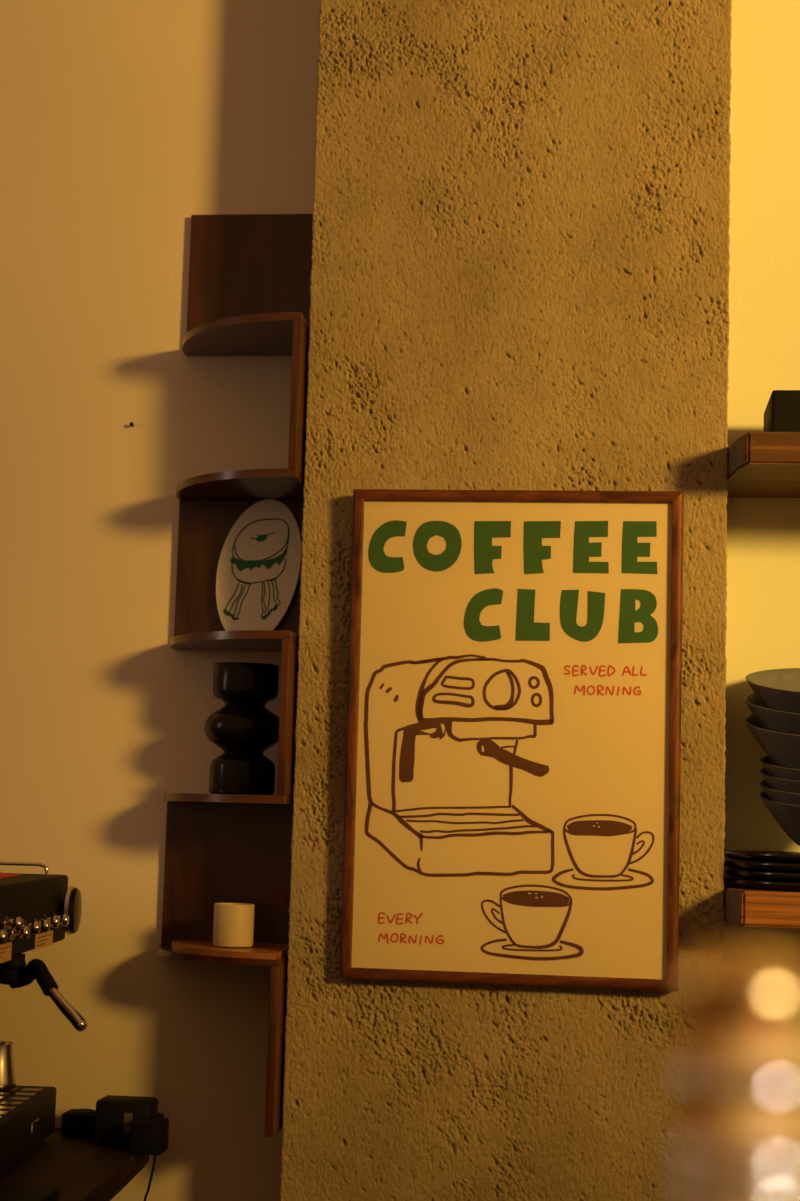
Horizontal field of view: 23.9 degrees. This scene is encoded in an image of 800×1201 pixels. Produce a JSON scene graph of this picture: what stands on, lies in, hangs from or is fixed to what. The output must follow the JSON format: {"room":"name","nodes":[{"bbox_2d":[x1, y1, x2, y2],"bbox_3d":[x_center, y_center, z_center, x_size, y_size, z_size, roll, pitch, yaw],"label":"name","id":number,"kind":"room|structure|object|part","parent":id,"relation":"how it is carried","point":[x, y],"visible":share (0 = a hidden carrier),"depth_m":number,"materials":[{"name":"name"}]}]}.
{"room":"coffee shop","nodes":[
{"label":"coffee shop","id":0,"kind":"room"},
{"bbox_2d":[0,0,799,1200],"bbox_3d":[-0.032,-0.162,2.713,18.000,3.850,0.120,1,-6,6],"label":"wall","id":1,"kind":"structure","parent":0,"point":[122,122],"depth_m":2.67,"materials":[{"name":"beige paint"}]},
{"bbox_2d":[157,214,312,1136],"bbox_3d":[-0.230,0.060,2.549,0.199,1.255,0.197,1,-6,6],"label":"corner shelf","id":2,"kind":"object","parent":1,"relation":"attached to","point":[249,284],"visible":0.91,"depth_m":2.61,"materials":[{"name":"brown wood"}]},
{"bbox_3d":[-0.228,0.379,2.606,0.197,0.197,0.011,1,-6,6],"label":"panel","id":3,"kind":"part","parent":2,"relation":"part of","materials":[{"name":"brown wood"}]},
{"bbox_2d":[171,940,288,959],"bbox_3d":[-0.234,0.462,2.498,0.172,0.008,0.182,1,-6,6],"label":"shelf board","id":4,"kind":"object","parent":2,"relation":"on","point":[272,951],"visible":0.97,"depth_m":2.46,"materials":[{"name":"orange wood"}]},
{"bbox_2d":[213,903,254,947],"bbox_3d":[-0.220,0.429,2.498,0.054,0.056,0.054,1,-6,6],"label":"espresso cup","id":5,"kind":"object","parent":4,"relation":"on","point":[233,924],"visible":1,"depth_m":2.48,"materials":[{"name":"white ceramic"}]},
{"bbox_3d":[-0.216,-0.041,2.653,0.197,0.202,0.011,1,-6,6],"label":"panel","id":6,"kind":"part","parent":2,"relation":"part of","materials":[{"name":"brown wood"}]},
{"bbox_2d":[205,662,278,794],"bbox_3d":[-0.209,0.173,2.539,0.106,0.174,0.106,1,-6,6],"label":"vase","id":7,"kind":"object","parent":2,"relation":"on","point":[244,728],"visible":0.95,"depth_m":2.50,"materials":[{"name":"ceramic"}]},
{"bbox_3d":[-0.204,-0.457,2.700,0.197,0.194,0.011,1,-6,6],"label":"panel","id":8,"kind":"part","parent":2,"relation":"part of","materials":[{"name":"brown wood"}]},
{"bbox_2d":[216,499,301,630],"bbox_3d":[-0.197,-0.043,2.633,0.118,0.201,0.019,1,-6,6],"label":"oval plaque","id":9,"kind":"object","parent":2,"relation":"on","point":[258,570],"visible":0.98,"depth_m":2.63,"materials":[{"name":"white ceramic"}]},
{"bbox_2d":[230,534,286,570],"bbox_3d":[-0.197,-0.067,2.635,0.080,0.053,0.002,1,-8,6],"label":"print","id":10,"kind":"object","parent":9,"relation":"attached to","point":[240,564],"depth_m":2.63},
{"bbox_3d":[-0.151,0.580,2.479,0.011,0.211,0.197,1,-6,6],"label":"panel","id":11,"kind":"part","parent":2,"relation":"part of","materials":[{"name":"brown wood"}]},
{"bbox_3d":[-0.139,0.161,2.527,0.011,0.202,0.197,1,-6,6],"label":"panel","id":12,"kind":"part","parent":2,"relation":"part of","materials":[{"name":"brown wood"}]},
{"bbox_3d":[-0.128,-0.260,2.574,0.011,0.198,0.197,1,-6,6],"label":"panel","id":13,"kind":"part","parent":2,"relation":"part of","materials":[{"name":"brown wood"}]},
{"bbox_2d":[723,884,799,927],"bbox_3d":[0.845,0.396,2.379,0.866,0.042,0.280,1,-6,6],"label":"wall shelf","id":14,"kind":"object","parent":1,"relation":"attached to","point":[750,907],"visible":0.97,"depth_m":2.29,"materials":[{"name":"orange wood"}]},
{"bbox_2d":[724,877,799,890],"bbox_3d":[0.537,0.364,2.412,0.241,0.011,0.241,1,-6,6],"label":"dinner plate","id":15,"kind":"object","parent":14,"relation":"on","point":[731,881],"visible":0.85,"depth_m":2.34,"materials":[{"name":"black ceramic"}]},
{"bbox_2d":[726,868,799,881],"bbox_3d":[0.539,0.352,2.413,0.241,0.011,0.241,6,-8,-33],"label":"dinner plate","id":16,"kind":"object","parent":15,"relation":"on","point":[736,873],"visible":0.88,"depth_m":2.34,"materials":[{"name":"black ceramic"}]},
{"bbox_2d":[724,859,799,872],"bbox_3d":[0.536,0.341,2.414,0.241,0.011,0.241,0,-7,16],"label":"dinner plate","id":17,"kind":"object","parent":16,"relation":"on","point":[731,863],"visible":0.89,"depth_m":2.34,"materials":[{"name":"black ceramic"}]},
{"bbox_2d":[726,850,799,862],"bbox_3d":[0.539,0.329,2.416,0.241,0.011,0.241,4,-7,-24],"label":"dinner plate","id":18,"kind":"object","parent":17,"relation":"on","point":[764,856],"visible":1,"depth_m":2.35,"materials":[{"name":"black ceramic"}]},
{"bbox_2d":[759,791,799,845],"bbox_3d":[0.546,0.282,2.412,0.171,0.093,0.171,1,-6,6],"label":"serving bowl","id":19,"kind":"object","parent":18,"relation":"on","point":[787,816],"visible":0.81,"depth_m":2.38,"materials":[{"name":"grey ceramic"}]},
{"bbox_2d":[760,779,799,805],"bbox_3d":[0.546,0.268,2.414,0.171,0.093,0.171,1,-7,8],"label":"serving bowl","id":20,"kind":"object","parent":19,"relation":"on","point":[774,795],"visible":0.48,"depth_m":2.37,"materials":[{"name":"grey ceramic"}]},
{"bbox_2d":[760,768,799,793],"bbox_3d":[0.547,0.253,2.416,0.171,0.093,0.171,1,-6,5],"label":"serving bowl","id":21,"kind":"object","parent":20,"relation":"on","point":[785,785],"visible":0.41,"depth_m":2.38,"materials":[{"name":"grey ceramic"}]},
{"bbox_2d":[760,756,799,780],"bbox_3d":[0.547,0.238,2.417,0.171,0.093,0.171,1,-7,8],"label":"serving bowl","id":22,"kind":"object","parent":21,"relation":"on","point":[772,770],"visible":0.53,"depth_m":2.38,"materials":[{"name":"grey ceramic"}]},
{"bbox_2d":[743,714,799,768],"bbox_3d":[0.548,0.201,2.421,0.213,0.138,0.213,1,-6,6],"label":"bowl","id":23,"kind":"object","parent":22,"relation":"on","point":[783,749],"visible":0.64,"depth_m":2.38,"materials":[{"name":"grey ceramic"}]},
{"bbox_2d":[744,693,799,734],"bbox_3d":[0.549,0.175,2.424,0.213,0.138,0.213,1,-6,3],"label":"bowl","id":24,"kind":"object","parent":23,"relation":"on","point":[768,719],"visible":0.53,"depth_m":2.38,"materials":[{"name":"grey ceramic"}]},
{"bbox_2d":[746,668,799,713],"bbox_3d":[0.551,0.147,2.427,0.213,0.138,0.213,2,-6,9],"label":"bowl","id":25,"kind":"object","parent":24,"relation":"on","point":[776,689],"visible":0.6,"depth_m":2.42,"materials":[{"name":"grey ceramic"}]},
{"bbox_2d":[727,432,799,497],"bbox_3d":[0.860,-0.168,2.443,0.866,0.041,0.280,1,-6,6],"label":"wall shelf","id":26,"kind":"object","parent":1,"relation":"attached to","point":[760,464],"visible":0.97,"depth_m":2.38,"materials":[{"name":"brown wood"}]},
{"bbox_2d":[764,390,799,431],"bbox_3d":[0.593,-0.228,2.472,0.220,0.068,0.135,1,-6,6],"label":"box","id":27,"kind":"object","parent":26,"relation":"on","point":[782,411],"visible":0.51,"depth_m":2.42,"materials":[{"name":"black"}]},
{"bbox_2d":[280,0,731,1200],"bbox_3d":[0.155,-0.075,2.544,0.551,3.450,0.153,1,-6,6],"label":"wall pillar","id":28,"kind":"structure","parent":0,"point":[520,271],"depth_m":2.48,"materials":[{"name":"concrete"}]},
{"bbox_2d":[340,489,683,991],"bbox_3d":[0.145,0.173,2.425,0.426,0.630,0.042,1,-6,7],"label":"framed poster","id":29,"kind":"object","parent":28,"relation":"attached to","point":[513,775],"visible":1,"depth_m":2.41,"materials":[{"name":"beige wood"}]},
{"bbox_3d":[-0.061,0.169,2.440,0.014,0.630,0.020,1,-6,7],"label":"frame rail","id":30,"kind":"part","parent":29,"relation":"part of","materials":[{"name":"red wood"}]},
{"bbox_3d":[0.136,0.478,2.385,0.426,0.014,0.020,1,-6,7],"label":"frame rail","id":31,"kind":"part","parent":29,"relation":"part of","materials":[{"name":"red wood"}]},
{"bbox_3d":[0.152,-0.135,2.443,0.426,0.014,0.020,1,-6,7],"label":"frame rail","id":32,"kind":"part","parent":29,"relation":"part of","materials":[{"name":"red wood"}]},
{"bbox_3d":[0.348,0.174,2.388,0.014,0.630,0.020,1,-6,7],"label":"frame rail","id":33,"kind":"part","parent":29,"relation":"part of","materials":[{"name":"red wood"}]},
{"bbox_3d":[-0.755,0.997,-3.558,18.000,0.100,12.155,1,-6,6],"label":"floor","id":34,"kind":"structure","parent":0,"visible":0},
{"bbox_2d":[0,1109,163,1200],"bbox_3d":[-1.056,1.091,2.034,1.354,0.952,1.155,1,-6,6],"label":"countertop","id":35,"kind":"structure","parent":34,"relation":"on","point":[82,1170],"depth_m":2.35,"materials":[{"name":"brown wood"}]},
{"bbox_2d":[0,1184,59,1200],"bbox_3d":[-0.434,0.651,1.990,0.068,0.012,0.300,1,-6,6],"label":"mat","id":36,"kind":"object","parent":35,"relation":"on","point":[7,1192],"visible":1,"depth_m":2.10,"materials":[{"name":"black rubber"}]},
{"bbox_2d":[0,861,81,1173],"bbox_3d":[-0.631,0.490,2.180,0.385,0.364,0.720,1,-6,2],"label":"espresso machine","id":37,"kind":"object","parent":35,"relation":"on","point":[37,911],"visible":1,"depth_m":2.35,"materials":[{"name":"metal"}]},
{"bbox_3d":[-0.450,0.375,2.107,0.024,0.017,0.017,1,-6,2],"label":"knob","id":38,"kind":"part","parent":37,"relation":"part of","materials":[{"name":"silver metal"}]},
{"bbox_2d":[0,1041,15,1090],"bbox_3d":[-0.527,0.610,2.475,0.049,0.058,0.049,1,-6,6],"label":"milk jug","id":39,"kind":"object","parent":37,"relation":"on","point":[7,1069],"visible":1,"depth_m":2.46,"materials":[{"name":"metal"}]},
{"bbox_2d":[0,872,20,877],"bbox_3d":[-0.582,0.342,2.366,0.165,0.008,0.220,1,-6,2],"label":"folded cloth","id":40,"kind":"object","parent":37,"relation":"on","point":[2,875],"visible":1,"depth_m":2.42,"materials":[{"name":"red fabric"}]},
{"bbox_3d":[-0.448,0.374,2.183,0.024,0.017,0.017,1,-6,2],"label":"knob","id":41,"kind":"part","parent":37,"relation":"part of","materials":[{"name":"silver metal"}]},
{"bbox_3d":[-0.447,0.391,2.221,0.024,0.017,0.017,1,-6,2],"label":"knob","id":42,"kind":"part","parent":37,"relation":"part of","materials":[{"name":"silver metal"}]},
{"bbox_2d":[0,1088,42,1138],"bbox_3d":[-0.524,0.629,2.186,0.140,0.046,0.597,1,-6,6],"label":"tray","id":43,"kind":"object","parent":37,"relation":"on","point":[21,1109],"depth_m":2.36,"materials":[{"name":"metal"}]},
{"bbox_3d":[-0.616,0.357,2.537,0.291,0.017,0.005,1,-6,2],"label":"cup rail","id":44,"kind":"part","parent":37,"relation":"part of","materials":[{"name":"silver metal"}]},
{"bbox_2d":[0,1085,55,1173],"bbox_3d":[-0.617,0.634,2.171,0.300,0.060,0.696,1,-6,2],"label":"drip tray","id":45,"kind":"object","parent":37,"relation":"on","point":[27,1113],"depth_m":2.36,"materials":[{"name":"metal"}]},
{"bbox_3d":[-0.445,0.394,2.276,0.024,0.017,0.017,1,-6,2],"label":"knob","id":46,"kind":"part","parent":37,"relation":"part of","materials":[{"name":"silver metal"}]},
{"bbox_3d":[-0.444,0.402,2.330,0.024,0.017,0.017,1,-6,2],"label":"knob","id":47,"kind":"part","parent":37,"relation":"part of","materials":[{"name":"silver metal"}]},
{"bbox_2d":[0,958,86,1030],"bbox_3d":[-0.419,0.464,2.237,0.170,0.075,0.033,-4,-9,42],"label":"portafilter","id":48,"kind":"object","parent":37,"relation":"attached to","point":[37,969],"visible":0.98,"depth_m":2.23,"materials":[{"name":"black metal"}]},
{"bbox_3d":[-0.388,0.475,2.200,0.015,0.046,0.075,7,-9,-42],"label":"handle","id":49,"kind":"part","parent":48,"relation":"part of","materials":[{"name":"silver metal"}]},
{"bbox_3d":[-0.442,0.406,2.385,0.024,0.017,0.017,1,-6,2],"label":"knob","id":50,"kind":"part","parent":37,"relation":"part of","materials":[{"name":"silver metal"}]},
{"bbox_3d":[-0.440,0.414,2.445,0.024,0.017,0.017,1,-6,2],"label":"knob","id":51,"kind":"part","parent":37,"relation":"part of","materials":[{"name":"silver metal"}]},
{"bbox_2d":[72,1109,95,1112],"bbox_3d":[-0.426,0.688,2.546,0.033,0.002,0.033,5,-8,-31],"label":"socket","id":52,"kind":"object","parent":35,"relation":"attached to","point":[73,1110],"depth_m":2.54,"materials":[{"name":"black plastic"}]},
{"bbox_3d":[-0.386,0.704,2.539,0.132,0.032,0.044,1,-6,6],"label":"power strip","id":53,"kind":"part","parent":35,"relation":"part of","materials":[{"name":"black plastic"}]},
{"bbox_2d":[94,1095,157,1146],"bbox_3d":[-0.360,0.686,2.487,0.073,0.058,0.053,1,-6,6],"label":"power adapter","id":54,"kind":"object","parent":35,"relation":"on","point":[114,1115],"visible":0.74,"depth_m":2.46,"materials":[{"name":"black plastic"}]},
{"bbox_2d":[129,1117,168,1200],"bbox_3d":[-0.332,0.987,2.394,0.042,0.641,0.053,1,-6,6],"label":"plug","id":55,"kind":"object","parent":35,"relation":"attached to","point":[148,1135],"visible":1,"depth_m":2.41,"materials":[{"name":"black plastic"}]},
{"bbox_3d":[-0.323,0.689,2.431,0.042,0.041,0.045,1,-6,6],"label":"casing","id":56,"kind":"part","parent":55,"relation":"part of","materials":[{"name":"black plastic"}]},
{"bbox_3d":[-0.327,1.000,2.373,0.019,0.611,0.009,7,-8,-40],"label":"cord","id":57,"kind":"part","parent":55,"relation":"part of","materials":[{"name":"black rubber"}]},
{"bbox_3d":[0.290,0.915,0.360,2.400,1.000,0.440,1,-6,6],"label":"countertop","id":58,"kind":"structure","parent":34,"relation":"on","visible":0},
{"bbox_2d":[669,948,799,1200],"bbox_3d":[0.083,0.251,0.463,0.078,0.326,0.078,1,-6,6],"label":"bottle","id":59,"kind":"object","parent":58,"relation":"on","point":[737,1074],"visible":1,"depth_m":0.47,"materials":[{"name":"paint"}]}
]}

